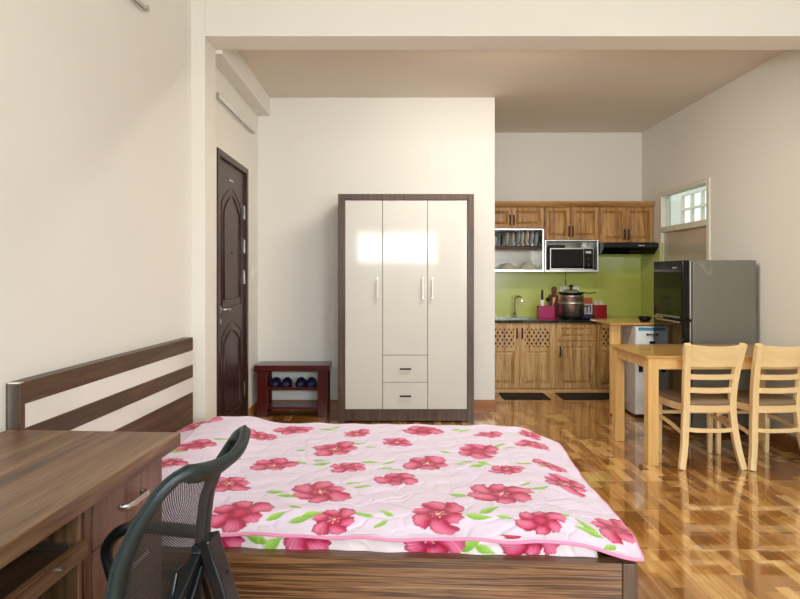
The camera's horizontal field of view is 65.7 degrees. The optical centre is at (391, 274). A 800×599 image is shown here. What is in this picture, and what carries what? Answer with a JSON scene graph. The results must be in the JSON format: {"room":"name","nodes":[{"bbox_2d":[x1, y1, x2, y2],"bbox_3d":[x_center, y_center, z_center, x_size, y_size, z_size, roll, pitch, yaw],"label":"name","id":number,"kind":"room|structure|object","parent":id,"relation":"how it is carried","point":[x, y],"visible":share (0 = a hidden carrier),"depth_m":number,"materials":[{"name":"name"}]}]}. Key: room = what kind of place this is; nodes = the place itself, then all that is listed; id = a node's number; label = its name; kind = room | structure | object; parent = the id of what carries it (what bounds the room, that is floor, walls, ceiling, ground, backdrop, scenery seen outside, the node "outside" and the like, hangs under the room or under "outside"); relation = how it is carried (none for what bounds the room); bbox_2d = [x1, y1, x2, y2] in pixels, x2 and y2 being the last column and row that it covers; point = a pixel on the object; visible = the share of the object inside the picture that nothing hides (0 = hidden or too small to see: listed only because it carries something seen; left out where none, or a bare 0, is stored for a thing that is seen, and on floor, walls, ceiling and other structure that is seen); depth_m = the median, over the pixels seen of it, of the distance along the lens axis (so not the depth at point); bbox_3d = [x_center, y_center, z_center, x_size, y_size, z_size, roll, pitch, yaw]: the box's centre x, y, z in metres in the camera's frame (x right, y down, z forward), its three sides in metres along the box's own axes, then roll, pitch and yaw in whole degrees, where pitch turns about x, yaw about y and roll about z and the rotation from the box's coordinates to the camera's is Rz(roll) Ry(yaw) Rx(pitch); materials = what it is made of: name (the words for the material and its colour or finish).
{"room":"studio apartment","nodes":[
{"label":"studio apartment","id":0,"kind":"room"},
{"bbox_2d":[0,0,190,431],"bbox_3d":[-1.573,-0.325,1.180,0.200,3.250,5.781,0,0,3],"label":"wall","id":1,"kind":"structure","parent":0,"point":[95,95],"depth_m":2.83,"materials":[{"name":"white paint"}]},
{"bbox_2d":[130,0,149,11],"bbox_3d":[-1.359,-1.430,2.740,0.044,0.028,1.200,0,0,3],"label":"tube light","id":2,"kind":"object","parent":1,"relation":"attached to","point":[144,8],"visible":1,"depth_m":3.28,"materials":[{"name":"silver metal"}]},
{"bbox_2d":[216,67,257,416],"bbox_3d":[-1.365,-0.205,5.181,0.150,3.010,1.778,0,0,0],"label":"wall","id":3,"kind":"structure","parent":0,"point":[232,138],"depth_m":5.57,"materials":[{"name":"white paint"}]},
{"bbox_2d":[217,147,247,416],"bbox_3d":[-1.325,0.180,5.040,0.171,2.240,0.960,0,0,0],"label":"door","id":4,"kind":"structure","parent":3,"relation":"in","point":[232,176],"depth_m":5.03,"materials":[{"name":"brown wood"}]},
{"bbox_2d":[216,92,254,133],"bbox_3d":[-1.268,-1.300,5.060,0.044,0.028,1.200,0,0,0],"label":"tube light","id":5,"kind":"object","parent":3,"relation":"attached to","point":[219,98],"visible":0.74,"depth_m":4.96,"materials":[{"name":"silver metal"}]},
{"bbox_2d":[216,50,269,115],"bbox_3d":[-1.232,-1.620,5.131,0.115,0.180,1.678,0,0,0],"label":"trim","id":6,"kind":"structure","parent":3,"relation":"attached to","point":[230,63],"depth_m":5.01,"materials":[{"name":"white paint"}]},
{"bbox_2d":[248,401,256,416],"bbox_3d":[-1.284,1.250,5.764,0.012,0.100,0.388,0,0,0],"label":"baseboard","id":7,"kind":"structure","parent":3,"relation":"attached to","point":[252,410],"depth_m":5.72,"materials":[{"name":"wood"}]},
{"bbox_2d":[251,267,253,278],"bbox_3d":[-1.284,-0.020,5.720,0.012,0.110,0.070,0,0,0],"label":"light switch","id":8,"kind":"object","parent":3,"relation":"attached to","point":[252,268],"visible":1,"depth_m":5.70,"materials":[{"name":"white paint"}]},
{"bbox_2d":[258,98,494,399],"bbox_3d":[-0.225,-0.205,6.030,2.430,3.010,0.120,0,0,0],"label":"wall","id":9,"kind":"structure","parent":0,"point":[312,151],"depth_m":5.97,"materials":[{"name":"white paint"}]},
{"bbox_2d":[272,400,494,409],"bbox_3d":[-0.150,1.250,5.964,2.280,0.100,0.012,0,0,0],"label":"baseboard","id":10,"kind":"structure","parent":9,"relation":"attached to","point":[478,404],"depth_m":5.96,"materials":[{"name":"wood"}]},
{"bbox_2d":[191,0,799,422],"bbox_3d":[0.700,-0.325,4.166,4.600,3.250,0.252,0,0,0],"label":"wall","id":11,"kind":"structure","parent":0,"point":[215,24],"depth_m":4.04,"materials":[{"name":"white paint"}]},
{"bbox_2d":[237,50,785,132],"bbox_3d":[0.825,-1.760,5.900,4.650,0.100,3.400,0,0,0],"label":"ceiling","id":12,"kind":"structure","parent":0,"point":[533,91],"depth_m":5.37,"materials":[{"name":"paint"}]},
{"bbox_2d":[253,393,799,598],"bbox_3d":[1.050,1.350,3.600,6.500,0.100,10.800,0,0,0],"label":"floor","id":13,"kind":"structure","parent":0,"point":[712,528],"depth_m":3.65,"materials":[{"name":"brown wood"}]},
{"bbox_2d":[0,430,180,598],"bbox_3d":[-1.089,0.925,1.564,0.630,0.750,1.250,0,0,3],"label":"desk","id":14,"kind":"object","parent":13,"relation":"on","point":[62,493],"visible":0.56,"depth_m":1.68,"materials":[{"name":"brown wood"}]},
{"bbox_2d":[0,539,87,598],"bbox_3d":[-1.047,0.708,1.310,0.519,0.045,0.654,0,0,0],"label":"keyboard tray","id":15,"kind":"object","parent":14,"relation":"on","point":[28,576],"depth_m":1.50,"materials":[{"name":"brown wood"}]},
{"bbox_2d":[100,425,250,598],"bbox_3d":[-0.607,0.828,1.360,0.582,0.944,0.545,0,0,6],"label":"office chair","id":16,"kind":"object","parent":13,"relation":"on","point":[206,573],"visible":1,"depth_m":1.27,"materials":[{"name":"black fabric"}]},
{"bbox_2d":[254,361,331,416],"bbox_3d":[-0.919,1.063,5.810,0.685,0.473,0.290,0,0,0],"label":"bench","id":17,"kind":"object","parent":13,"relation":"on","point":[264,369],"visible":0.93,"depth_m":5.68,"materials":[{"name":"red wood"}]},
{"bbox_2d":[270,377,281,386],"bbox_3d":[-1.083,0.993,5.815,0.098,0.072,0.249,0,0,0],"label":"slipper","id":18,"kind":"object","parent":17,"relation":"on","point":[275,382],"visible":0.94,"depth_m":5.73,"materials":[{"name":"blue plastic"}]},
{"bbox_2d":[281,377,292,386],"bbox_3d":[-0.980,0.993,5.815,0.098,0.072,0.249,0,0,0],"label":"slipper","id":19,"kind":"object","parent":17,"relation":"on","point":[286,382],"visible":1,"depth_m":5.73,"materials":[{"name":"blue plastic"}]},
{"bbox_2d":[267,401,317,408],"bbox_3d":[-0.914,1.220,5.809,0.465,0.020,0.254,0,0,0],"label":"shelf","id":20,"kind":"object","parent":17,"relation":"attached to","point":[271,404],"depth_m":5.75,"materials":[{"name":"red wood"}]},
{"bbox_2d":[267,383,317,389],"bbox_3d":[-0.914,1.046,5.809,0.465,0.032,0.254,0,0,0],"label":"shelf","id":21,"kind":"object","parent":17,"relation":"attached to","point":[293,387],"depth_m":5.68,"materials":[{"name":"red wood"}]},
{"bbox_2d":[295,377,305,386],"bbox_3d":[-0.850,0.993,5.815,0.098,0.072,0.249,0,0,0],"label":"slipper","id":22,"kind":"object","parent":17,"relation":"on","point":[301,381],"visible":0.96,"depth_m":5.73,"materials":[{"name":"blue plastic"}]},
{"bbox_2d":[306,377,316,386],"bbox_3d":[-0.752,0.993,5.815,0.098,0.072,0.249,0,0,0],"label":"slipper","id":23,"kind":"object","parent":17,"relation":"on","point":[311,382],"visible":1,"depth_m":5.72,"materials":[{"name":"blue plastic"}]},
{"bbox_2d":[6,337,637,598],"bbox_3d":[-0.235,0.847,3.023,2.256,0.907,1.667,0,0,3],"label":"bed","id":24,"kind":"object","parent":13,"relation":"on","point":[146,389],"visible":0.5,"depth_m":2.20,"materials":[{"name":"brown wood"}]},
{"bbox_2d":[162,535,597,557],"bbox_3d":[-0.267,1.000,3.019,2.069,0.144,1.599,0,0,3],"label":"mattress","id":25,"kind":"object","parent":24,"relation":"on","point":[259,542],"visible":0.09,"depth_m":2.21,"materials":[{"name":"fabric"}]},
{"bbox_2d":[177,421,206,440],"bbox_3d":[-1.038,0.899,3.461,0.450,0.054,0.760,0,0,3],"label":"pillow","id":26,"kind":"object","parent":25,"relation":"on","point":[185,431],"visible":0.1,"depth_m":3.54,"materials":[{"name":"fabric"}]},
{"bbox_2d":[162,416,643,561],"bbox_3d":[-0.096,0.915,3.001,2.041,0.143,1.664,0,0,3],"label":"quilt","id":27,"kind":"object","parent":25,"relation":"on","point":[324,481],"visible":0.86,"depth_m":2.65,"materials":[{"name":"fabric"}]},
{"bbox_2d":[338,194,473,421],"bbox_3d":[0.123,0.292,5.699,1.200,2.015,0.513,0,0,0],"label":"wardrobe","id":28,"kind":"object","parent":13,"relation":"on","point":[406,261],"visible":1,"depth_m":5.48,"materials":[{"name":"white wood"}]},
{"bbox_2d":[499,393,550,399],"bbox_3d":[1.415,1.297,6.640,0.490,0.006,0.360,0,0,0],"label":"floor mat","id":29,"kind":"object","parent":13,"relation":"on","point":[506,396],"visible":1,"depth_m":6.60,"materials":[{"name":"black fabric"}]},
{"bbox_2d":[495,323,555,392],"bbox_3d":[1.409,0.915,7.138,0.812,0.770,0.604,0,0,0],"label":"base cabinet","id":30,"kind":"object","parent":13,"relation":"on","point":[524,352],"visible":0.8,"depth_m":6.87,"materials":[{"name":"brown wood"}]},
{"bbox_2d":[495,317,651,322],"bbox_3d":[1.996,0.514,7.140,1.987,0.028,0.600,0,0,0],"label":"countertop","id":31,"kind":"structure","parent":30,"relation":"on","point":[537,320],"depth_m":6.84,"materials":[{"name":"black stone"}]},
{"bbox_2d":[495,318,535,319],"bbox_3d":[1.400,0.511,7.080,0.430,0.028,0.310,0,0,0],"label":"sink","id":32,"kind":"object","parent":31,"relation":"in","point":[495,318],"visible":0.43,"depth_m":6.96,"materials":[{"name":"metal"}]},
{"bbox_2d":[512,295,522,316],"bbox_3d":[1.479,0.369,7.311,0.114,0.261,0.094,0,0,0],"label":"tap","id":33,"kind":"object","parent":31,"relation":"on","point":[514,312],"visible":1,"depth_m":7.31,"materials":[{"name":"silver metal"}]},
{"bbox_2d":[537,306,554,318],"bbox_3d":[1.775,0.427,7.160,0.190,0.145,0.100,0,0,0],"label":"utensil caddy","id":34,"kind":"object","parent":31,"relation":"on","point":[543,312],"visible":1,"depth_m":7.11,"materials":[{"name":"plastic"}]},
{"bbox_2d":[541,290,543,305],"bbox_3d":[1.735,0.332,7.160,0.036,0.320,0.018,0,0,0],"label":"knife","id":35,"kind":"object","parent":34,"relation":"in","point":[542,300],"visible":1,"depth_m":7.15,"materials":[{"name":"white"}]},
{"bbox_2d":[548,287,557,315],"bbox_3d":[1.919,0.322,7.392,0.158,0.370,0.061,0,0,0],"label":"chopping board","id":36,"kind":"object","parent":31,"relation":"on","point":[553,289],"visible":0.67,"depth_m":7.38,"materials":[{"name":"brown wood"}]},
{"bbox_2d":[555,316,599,319],"bbox_3d":[2.090,0.481,7.050,0.440,0.037,0.320,0,0,0],"label":"cooktop","id":37,"kind":"object","parent":31,"relation":"in","point":[556,317],"visible":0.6,"depth_m":6.89,"materials":[{"name":"black glass"}]},
{"bbox_2d":[555,295,587,316],"bbox_3d":[2.040,0.351,7.060,0.319,0.242,0.299,0,0,41],"label":"stock pot","id":38,"kind":"object","parent":37,"relation":"on","point":[568,305],"visible":0.98,"depth_m":6.94,"materials":[{"name":"silver metal"}]},
{"bbox_2d":[558,292,595,294],"bbox_3d":[2.083,0.210,7.077,0.388,0.040,0.296,0,0,-22],"label":"frying pan","id":39,"kind":"object","parent":38,"relation":"on","point":[560,293],"visible":0.94,"depth_m":6.95,"materials":[{"name":"black metal"}]},
{"bbox_2d":[562,285,579,291],"bbox_3d":[2.040,0.163,7.060,0.244,0.105,0.244,0,0,0],"label":"lid","id":40,"kind":"object","parent":39,"relation":"on","point":[570,286],"visible":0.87,"depth_m":7.02,"materials":[{"name":"silver metal"}]},
{"bbox_2d":[584,298,591,315],"bbox_3d":[2.276,0.383,7.239,0.107,0.235,0.063,0,0,0],"label":"food box","id":41,"kind":"object","parent":31,"relation":"on","point":[587,301],"visible":0.52,"depth_m":7.21,"materials":[{"name":"cardboard"}]},
{"bbox_2d":[592,304,606,317],"bbox_3d":[2.405,0.422,7.200,0.140,0.155,0.120,0,0,0],"label":"tub","id":42,"kind":"object","parent":31,"relation":"on","point":[599,311],"visible":0.8,"depth_m":7.14,"materials":[{"name":"red plastic"}]},
{"bbox_2d":[555,323,596,392],"bbox_3d":[2.042,0.915,7.138,0.451,0.770,0.604,0,0,0],"label":"base cabinet","id":43,"kind":"object","parent":13,"relation":"on","point":[575,343],"visible":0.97,"depth_m":6.87,"materials":[{"name":"brown wood"}]},
{"bbox_2d":[555,393,608,399],"bbox_3d":[2.120,1.297,6.640,0.660,0.006,0.360,0,0,0],"label":"floor mat","id":44,"kind":"object","parent":13,"relation":"on","point":[566,396],"visible":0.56,"depth_m":6.60,"materials":[{"name":"black fabric"}]},
{"bbox_2d":[596,323,621,392],"bbox_3d":[2.627,0.915,7.145,0.715,0.770,0.590,0,0,0],"label":"base cabinet","id":45,"kind":"object","parent":13,"relation":"on","point":[602,330],"visible":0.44,"depth_m":6.87,"materials":[{"name":"brown wood"}]},
{"bbox_2d":[590,319,653,414],"bbox_3d":[2.485,0.870,5.980,0.970,0.860,0.560,0,0,0],"label":"bar table","id":46,"kind":"object","parent":13,"relation":"on","point":[614,324],"visible":0.24,"depth_m":5.75,"materials":[{"name":"brown wood"}]},
{"bbox_2d":[638,316,651,321],"bbox_3d":[2.390,0.415,5.860,0.126,0.048,0.126,0,0,0],"label":"bowl","id":47,"kind":"object","parent":46,"relation":"on","point":[641,318],"visible":1,"depth_m":5.82,"materials":[{"name":"ceramic"}]},
{"bbox_2d":[622,325,653,416],"bbox_3d":[2.424,0.884,5.786,0.423,0.832,0.358,0,0,0],"label":"mini fridge","id":48,"kind":"object","parent":13,"relation":"on","point":[631,334],"visible":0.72,"depth_m":5.66,"materials":[{"name":"white metal"}]},
{"bbox_2d":[659,343,747,469],"bbox_3d":[2.140,0.877,4.320,0.450,0.857,0.524,0,0,0],"label":"dining chair","id":49,"kind":"object","parent":13,"relation":"on","point":[687,399],"visible":0.97,"depth_m":4.16,"materials":[{"name":"brown wood"}]},
{"bbox_2d":[659,389,729,405],"bbox_3d":[2.140,0.854,4.367,0.414,0.043,0.427,0,0,0],"label":"cushion","id":50,"kind":"object","parent":49,"relation":"on","point":[674,397],"depth_m":4.23,"materials":[{"name":"beige fabric"}]},
{"bbox_2d":[610,344,797,465],"bbox_3d":[2.333,0.925,4.570,1.200,0.750,0.720,0,0,0],"label":"dining table","id":51,"kind":"object","parent":13,"relation":"on","point":[653,357],"visible":0.73,"depth_m":4.29,"materials":[{"name":"brown wood"}]},
{"bbox_2d":[654,260,755,433],"bbox_3d":[2.658,0.590,5.319,0.604,1.420,0.562,0,0,0],"label":"refrigerator","id":52,"kind":"object","parent":13,"relation":"on","point":[698,301],"visible":0.56,"depth_m":5.04,"materials":[{"name":"grey metal"}]},
{"bbox_2d":[715,343,799,470],"bbox_3d":[2.579,0.877,4.315,0.450,0.857,0.524,0,0,-5],"label":"dining chair","id":53,"kind":"object","parent":13,"relation":"on","point":[754,401],"visible":0.95,"depth_m":4.15,"materials":[{"name":"beige wood"}]},
{"bbox_2d":[719,390,795,405],"bbox_3d":[2.575,0.854,4.362,0.414,0.043,0.427,0,0,-5],"label":"cushion","id":54,"kind":"object","parent":53,"relation":"on","point":[744,398],"depth_m":4.20,"materials":[{"name":"beige fabric"}]},
{"bbox_2d":[495,133,641,200],"bbox_3d":[2.055,-0.205,7.500,2.130,3.010,0.100,0,0,0],"label":"wall","id":55,"kind":"structure","parent":0,"point":[528,166],"depth_m":7.45,"materials":[{"name":"white paint"}]},
{"bbox_2d":[495,229,543,271],"bbox_3d":[1.371,-0.283,7.250,0.742,0.497,0.300,0,0,0],"label":"dish rack","id":56,"kind":"object","parent":55,"relation":"attached to","point":[518,255],"visible":0.53,"depth_m":7.39,"materials":[{"name":"silver metal"}]},
{"bbox_2d":[504,232,508,245],"bbox_3d":[1.328,-0.420,7.241,0.032,0.170,0.170,0,0,-6],"label":"plate","id":57,"kind":"object","parent":56,"relation":"on","point":[506,236],"visible":0.98,"depth_m":7.20,"materials":[{"name":"ceramic"}]},
{"bbox_2d":[498,263,516,269],"bbox_3d":[1.345,-0.101,7.220,0.220,0.076,0.220,0,0,0],"label":"bowl","id":58,"kind":"object","parent":56,"relation":"on","point":[506,266],"visible":1,"depth_m":7.15,"materials":[{"name":"ceramic"}]},
{"bbox_2d":[510,232,514,245],"bbox_3d":[1.398,-0.417,7.241,0.032,0.164,0.164,0,0,-6],"label":"plate","id":59,"kind":"object","parent":56,"relation":"on","point":[512,236],"visible":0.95,"depth_m":7.21,"materials":[{"name":"ceramic"}]},
{"bbox_2d":[514,231,519,245],"bbox_3d":[1.459,-0.435,7.241,0.034,0.199,0.200,0,0,-6],"label":"plate","id":60,"kind":"object","parent":56,"relation":"on","point":[517,235],"visible":0.94,"depth_m":7.20,"materials":[{"name":"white ceramic"}]},
{"bbox_2d":[495,246,541,249],"bbox_3d":[1.370,-0.312,7.243,0.704,0.044,0.286,0,0,0],"label":"wire shelf","id":61,"kind":"object","parent":56,"relation":"attached to","point":[496,247],"depth_m":7.10,"materials":[{"name":"brown metal"}]},
{"bbox_2d":[495,270,541,271],"bbox_3d":[1.370,-0.049,7.250,0.704,0.027,0.300,0,0,0],"label":"shelf","id":62,"kind":"object","parent":56,"relation":"attached to","point":[495,270],"depth_m":7.10,"materials":[{"name":"silver metal"}]},
{"bbox_2d":[519,231,523,245],"bbox_3d":[1.504,-0.433,7.241,0.034,0.195,0.196,0,0,-6],"label":"plate","id":63,"kind":"object","parent":56,"relation":"on","point":[521,232],"visible":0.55,"depth_m":7.19,"materials":[{"name":"ceramic"}]},
{"bbox_2d":[523,231,528,245],"bbox_3d":[1.559,-0.435,7.241,0.034,0.199,0.200,0,0,-6],"label":"plate","id":64,"kind":"object","parent":56,"relation":"on","point":[526,233],"visible":0.77,"depth_m":7.20,"materials":[{"name":"ceramic"}]},
{"bbox_2d":[518,262,538,269],"bbox_3d":[1.585,-0.104,7.220,0.239,0.083,0.239,0,0,0],"label":"bowl","id":65,"kind":"object","parent":56,"relation":"on","point":[527,265],"visible":1,"depth_m":7.15,"materials":[{"name":"ceramic"}]},
{"bbox_2d":[528,231,533,245],"bbox_3d":[1.614,-0.433,7.241,0.034,0.195,0.196,0,0,-6],"label":"plate","id":66,"kind":"object","parent":56,"relation":"on","point":[531,234],"visible":0.77,"depth_m":7.19,"materials":[{"name":"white ceramic"}]},
{"bbox_2d":[533,231,537,245],"bbox_3d":[1.668,-0.423,7.241,0.032,0.175,0.176,0,0,-6],"label":"plate","id":67,"kind":"object","parent":56,"relation":"on","point":[535,238],"visible":0.79,"depth_m":7.20,"materials":[{"name":"white ceramic"}]},
{"bbox_2d":[495,207,543,228],"bbox_3d":[1.373,-0.657,7.256,0.745,0.245,0.380,0,0,0],"label":"upper cabinet","id":68,"kind":"object","parent":55,"relation":"attached to","point":[505,217],"visible":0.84,"depth_m":7.10,"materials":[{"name":"brown wood"}]},
{"bbox_2d":[495,201,654,206],"bbox_3d":[1.998,-0.810,7.250,1.995,0.060,0.390,0,0,0],"label":"crown molding","id":69,"kind":"structure","parent":68,"relation":"attached to","point":[497,203],"depth_m":7.06,"materials":[{"name":"brown wood"}]},
{"bbox_2d":[495,256,640,316],"bbox_3d":[1.995,0.050,7.446,1.990,0.900,0.007,0,0,0],"label":"backsplash","id":70,"kind":"structure","parent":55,"relation":"attached to","point":[617,283],"depth_m":7.44,"materials":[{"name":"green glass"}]},
{"bbox_2d":[560,286,567,291],"bbox_3d":[2.060,0.177,7.436,0.094,0.084,0.010,0,0,0],"label":"wall socket","id":71,"kind":"object","parent":70,"relation":"attached to","point":[562,288],"visible":0.52,"depth_m":7.43,"materials":[{"name":"white plastic"}]},
{"bbox_2d":[543,207,598,239],"bbox_3d":[2.058,-0.593,7.256,0.625,0.375,0.380,0,0,0],"label":"upper cabinet","id":72,"kind":"object","parent":55,"relation":"attached to","point":[560,223],"visible":0.97,"depth_m":7.10,"materials":[{"name":"brown wood"}]},
{"bbox_2d":[544,240,598,271],"bbox_3d":[2.058,-0.218,7.260,0.616,0.367,0.320,0,0,0],"label":"shelf","id":73,"kind":"object","parent":72,"relation":"attached to","point":[594,244],"visible":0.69,"depth_m":7.12,"materials":[{"name":"white wood"}]},
{"bbox_2d":[546,248,593,269],"bbox_3d":[2.065,-0.184,7.252,0.500,0.252,0.297,0,0,0],"label":"microwave","id":74,"kind":"object","parent":73,"relation":"on","point":[556,258],"visible":0.99,"depth_m":7.12,"materials":[{"name":"black plastic"}]},
{"bbox_2d":[546,245,565,248],"bbox_3d":[1.910,-0.328,7.240,0.200,0.034,0.180,0,0,0],"label":"baking tray","id":75,"kind":"object","parent":74,"relation":"on","point":[547,246],"visible":0.83,"depth_m":7.16,"materials":[{"name":"black metal"}]},
{"bbox_2d":[581,242,586,247],"bbox_3d":[2.235,-0.346,7.220,0.076,0.070,0.076,0,0,0],"label":"storage jar","id":76,"kind":"object","parent":74,"relation":"on","point":[583,244],"visible":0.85,"depth_m":7.19,"materials":[{"name":"white ceramic"}]},
{"bbox_2d":[598,207,652,242],"bbox_3d":[2.680,-0.575,7.256,0.620,0.410,0.380,0,0,0],"label":"upper cabinet","id":77,"kind":"object","parent":55,"relation":"attached to","point":[616,224],"visible":0.83,"depth_m":7.10,"materials":[{"name":"brown wood"}]},
{"bbox_2d":[599,242,657,255],"bbox_3d":[2.680,-0.296,7.193,0.610,0.143,0.494,0,0,0],"label":"range hood","id":78,"kind":"object","parent":55,"relation":"attached to","point":[605,248],"visible":0.82,"depth_m":6.98,"materials":[{"name":"black metal"}]},
{"bbox_2d":[671,186,705,224],"bbox_3d":[3.435,-0.525,7.150,0.630,1.350,2.900,0,0,0],"label":"wall","id":79,"kind":"structure","parent":0,"point":[675,199],"depth_m":8.06,"materials":[{"name":"white paint"}]},
{"bbox_2d":[681,188,705,223],"bbox_3d":[3.720,-0.830,7.550,0.040,0.400,0.800,0,0,0],"label":"window","id":80,"kind":"structure","parent":79,"relation":"in","point":[702,205],"depth_m":7.66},
{"bbox_2d":[642,50,799,437],"bbox_3d":[3.060,-0.350,2.875,0.120,3.300,9.150,0,0,0],"label":"wall","id":81,"kind":"structure","parent":0,"point":[743,135],"depth_m":5.10,"materials":[{"name":"white paint"}]},
{"bbox_2d":[641,242,662,318],"bbox_3d":[2.995,0.070,7.149,0.008,0.860,0.599,0,0,0],"label":"backsplash","id":82,"kind":"structure","parent":81,"relation":"attached to","point":[647,261],"depth_m":7.23,"materials":[{"name":"green glass"}]},
{"bbox_2d":[659,177,709,260],"bbox_3d":[3.038,-0.435,6.385,0.105,0.970,1.090,0,0,0],"label":"door","id":83,"kind":"structure","parent":81,"relation":"in","point":[690,240],"depth_m":6.40,"materials":[{"name":"beige wood"}]},
{"bbox_2d":[769,427,799,451],"bbox_3d":[2.994,1.252,2.625,0.012,0.095,8.450,0,0,0],"label":"baseboard","id":84,"kind":"structure","parent":81,"relation":"attached to","point":[787,440],"depth_m":4.71,"materials":[{"name":"wood"}]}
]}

